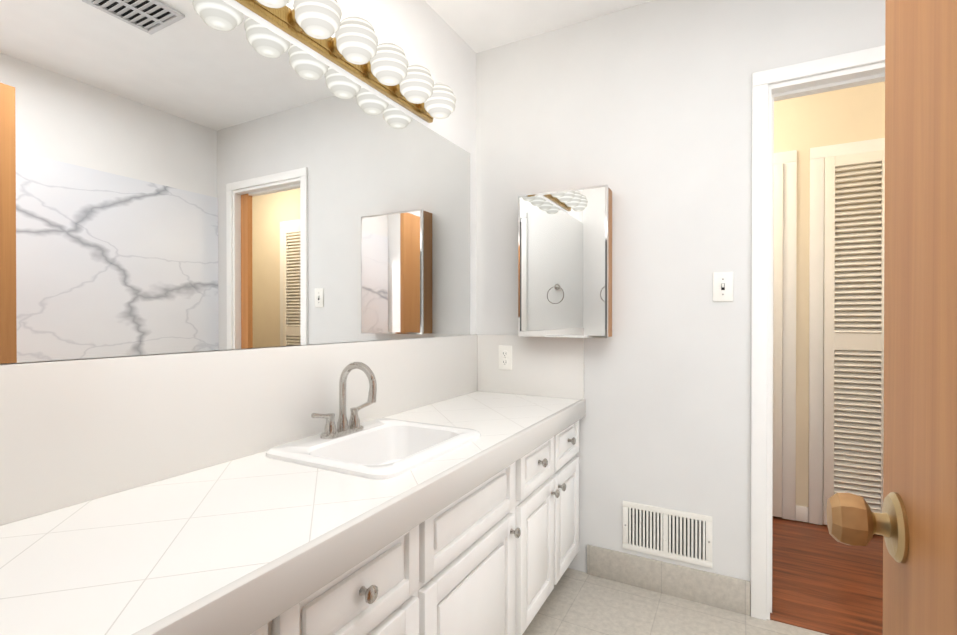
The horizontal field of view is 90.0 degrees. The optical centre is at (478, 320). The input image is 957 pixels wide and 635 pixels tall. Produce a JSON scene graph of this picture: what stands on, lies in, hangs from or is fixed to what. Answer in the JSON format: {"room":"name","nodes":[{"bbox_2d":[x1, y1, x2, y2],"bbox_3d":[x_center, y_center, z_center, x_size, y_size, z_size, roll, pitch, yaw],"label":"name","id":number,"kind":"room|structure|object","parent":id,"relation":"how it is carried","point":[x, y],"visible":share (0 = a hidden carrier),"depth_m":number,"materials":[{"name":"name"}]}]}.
{"room":"bathroom","nodes":[
{"label":"bathroom","id":0,"kind":"room"},
{"bbox_2d":[0,0,475,364],"bbox_3d":[-0.763,-0.099,1.180,0.150,2.480,3.130,0,0,28],"label":"wall","id":1,"kind":"structure","parent":0,"point":[423,33],"depth_m":2.06,"materials":[{"name":"paint"}]},
{"bbox_2d":[0,0,469,363],"bbox_3d":[-0.525,-0.369,1.452,0.006,0.886,2.033,0,0,28],"label":"vanity mirror","id":2,"kind":"object","parent":1,"relation":"attached to","point":[178,176],"visible":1,"depth_m":1.17,"materials":[{"name":"clear glass"}]},
{"bbox_2d":[0,334,583,525],"bbox_3d":[-0.267,0.218,1.357,0.553,0.284,2.106,0,0,28],"label":"backsplash","id":3,"kind":"structure","parent":1,"relation":"attached to","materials":[{"name":"tile"}]},
{"bbox_2d":[499,345,511,369],"bbox_3d":[0.129,0.180,2.321,0.072,0.116,0.009,0,0,28],"label":"electrical outlet plate","id":4,"kind":"object","parent":3,"relation":"attached to","point":[505,357],"visible":1,"depth_m":2.32,"materials":[{"name":"white plastic"}]},
{"bbox_2d":[235,0,455,122],"bbox_3d":[-0.437,-0.871,1.434,0.177,0.130,1.276,0,0,28],"label":"sconce","id":5,"kind":"object","parent":1,"relation":"attached to","point":[353,47],"visible":1,"depth_m":1.50,"materials":[{"name":"white glass"}]},
{"bbox_2d":[424,0,652,52],"bbox_3d":[0.508,-1.389,1.170,2.550,0.100,4.330,0,0,28],"label":"ceiling","id":6,"kind":"structure","parent":0,"point":[477,26],"depth_m":2.11,"materials":[{"name":"paint"}]},
{"bbox_2d":[476,0,885,614],"bbox_3d":[0.950,-0.103,1.967,2.120,2.480,0.120,0,0,28],"label":"wall","id":7,"kind":"structure","parent":0,"point":[642,112],"depth_m":2.00,"materials":[{"name":"paint"}]},
{"bbox_2d":[518,185,611,337],"bbox_3d":[0.384,-0.247,2.141,0.407,0.643,0.104,0,0,28],"label":"medicine cabinet mirror","id":8,"kind":"object","parent":7,"relation":"attached to","point":[564,263],"visible":1,"depth_m":2.08,"materials":[{"name":"silver mirror"}]},
{"bbox_2d":[623,501,712,567],"bbox_3d":[0.777,0.885,1.987,0.350,0.205,0.017,0,0,28],"label":"air vent","id":9,"kind":"object","parent":7,"relation":"in","point":[666,532],"visible":1,"depth_m":1.98,"materials":[{"name":"metal"}]},
{"bbox_2d":[587,544,749,615],"bbox_3d":[0.768,1.072,1.996,0.637,0.130,0.010,0,0,28],"label":"baseboard","id":10,"kind":"structure","parent":7,"relation":"attached to","point":[711,589],"depth_m":1.95,"materials":[{"name":"beige tile"}]},
{"bbox_2d":[713,272,732,301],"bbox_3d":[0.961,-0.132,1.881,0.072,0.116,0.019,0,0,28],"label":"switch plate","id":11,"kind":"object","parent":7,"relation":"attached to","point":[722,286],"visible":1,"depth_m":1.88,"materials":[{"name":"white plastic"}]},
{"bbox_2d":[770,615,849,634],"bbox_3d":[1.402,1.138,1.679,0.650,0.007,0.030,0,0,28],"label":"trim","id":12,"kind":"structure","parent":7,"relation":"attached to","point":[803,625],"depth_m":1.77,"materials":[{"name":"brown wood"}]},
{"bbox_2d":[751,45,884,619],"bbox_3d":[1.426,0.098,1.712,0.784,2.082,0.152,0,0,28],"label":"trim","id":13,"kind":"structure","parent":7,"relation":"attached to","point":[766,95],"depth_m":1.81,"materials":[{"name":"paint"}]},
{"bbox_2d":[523,516,882,634],"bbox_3d":[0.770,1.192,0.986,4.400,0.100,4.230,0,0,28],"label":"floor","id":14,"kind":"structure","parent":0,"point":[822,577],"depth_m":1.94,"materials":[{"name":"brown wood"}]},
{"bbox_2d":[172,406,585,634],"bbox_3d":[-0.261,0.770,1.357,0.566,0.740,2.106,0,0,28],"label":"bathroom vanity","id":15,"kind":"object","parent":14,"relation":"on","point":[481,552],"depth_m":1.19,"materials":[{"name":"paint"}]},
{"bbox_2d":[0,390,583,634],"bbox_3d":[-0.272,0.380,1.361,0.540,0.040,2.106,0,0,28],"label":"countertop","id":16,"kind":"structure","parent":15,"relation":"on","point":[160,556],"depth_m":0.83,"materials":[{"name":"white tile"}]},
{"bbox_2d":[308,358,379,437],"bbox_3d":[-0.369,0.234,1.435,0.157,0.220,0.246,0,0,28],"label":"faucet","id":17,"kind":"object","parent":16,"relation":"on","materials":[{"name":"silver metal"}]},
{"bbox_2d":[256,414,487,481],"bbox_3d":[-0.282,0.413,1.390,0.430,0.138,0.490,0,0,28],"label":"sink","id":18,"kind":"object","parent":16,"relation":"in","point":[390,447],"depth_m":1.42,"materials":[{"name":"white ceramic"}]},
{"bbox_2d":[774,81,884,524],"bbox_3d":[1.750,-0.107,2.797,4.400,2.480,0.100,0,0,28],"label":"wall","id":19,"kind":"structure","parent":0,"point":[803,125],"depth_m":2.68,"materials":[{"name":"paint"}]},
{"bbox_2d":[772,163,782,516],"bbox_3d":[1.381,0.113,2.904,0.786,2.014,0.060,0,0,28],"label":"door","id":20,"kind":"structure","parent":19,"relation":"in","point":[777,323],"depth_m":2.73,"materials":[{"name":"paint"}]},
{"bbox_2d":[774,138,884,524],"bbox_3d":[1.722,0.086,2.747,4.400,2.094,0.016,0,0,28],"label":"door frame","id":21,"kind":"structure","parent":19,"relation":"attached to","point":[812,513],"depth_m":2.67,"materials":[{"name":"paint"}]},
{"bbox_2d":[823,150,884,524],"bbox_3d":[2.415,0.116,2.346,1.176,2.014,0.060,0,0,28],"label":"door","id":22,"kind":"structure","parent":19,"relation":"in","point":[853,457],"depth_m":2.57,"materials":[{"name":"paint"}]},
{"bbox_3d":[-0.108,-0.092,0.003,2.120,2.480,0.120,0,0,28],"label":"wall","id":23,"kind":"structure","parent":0,"visible":0},
{"bbox_2d":[883,0,956,634],"bbox_3d":[0.357,0.119,0.264,0.046,2.030,0.773,0,0,28],"label":"entry door","id":24,"kind":"structure","parent":23,"relation":"in","point":[920,386],"depth_m":0.49,"materials":[{"name":"brown wood"}]},
{"bbox_2d":[826,492,908,562],"bbox_3d":[0.503,0.240,0.546,0.171,0.077,0.077,0,0,28],"label":"door knob","id":25,"kind":"object","parent":24,"relation":"attached to","point":[853,519],"depth_m":0.55,"materials":[{"name":"gold metal"}]}
]}

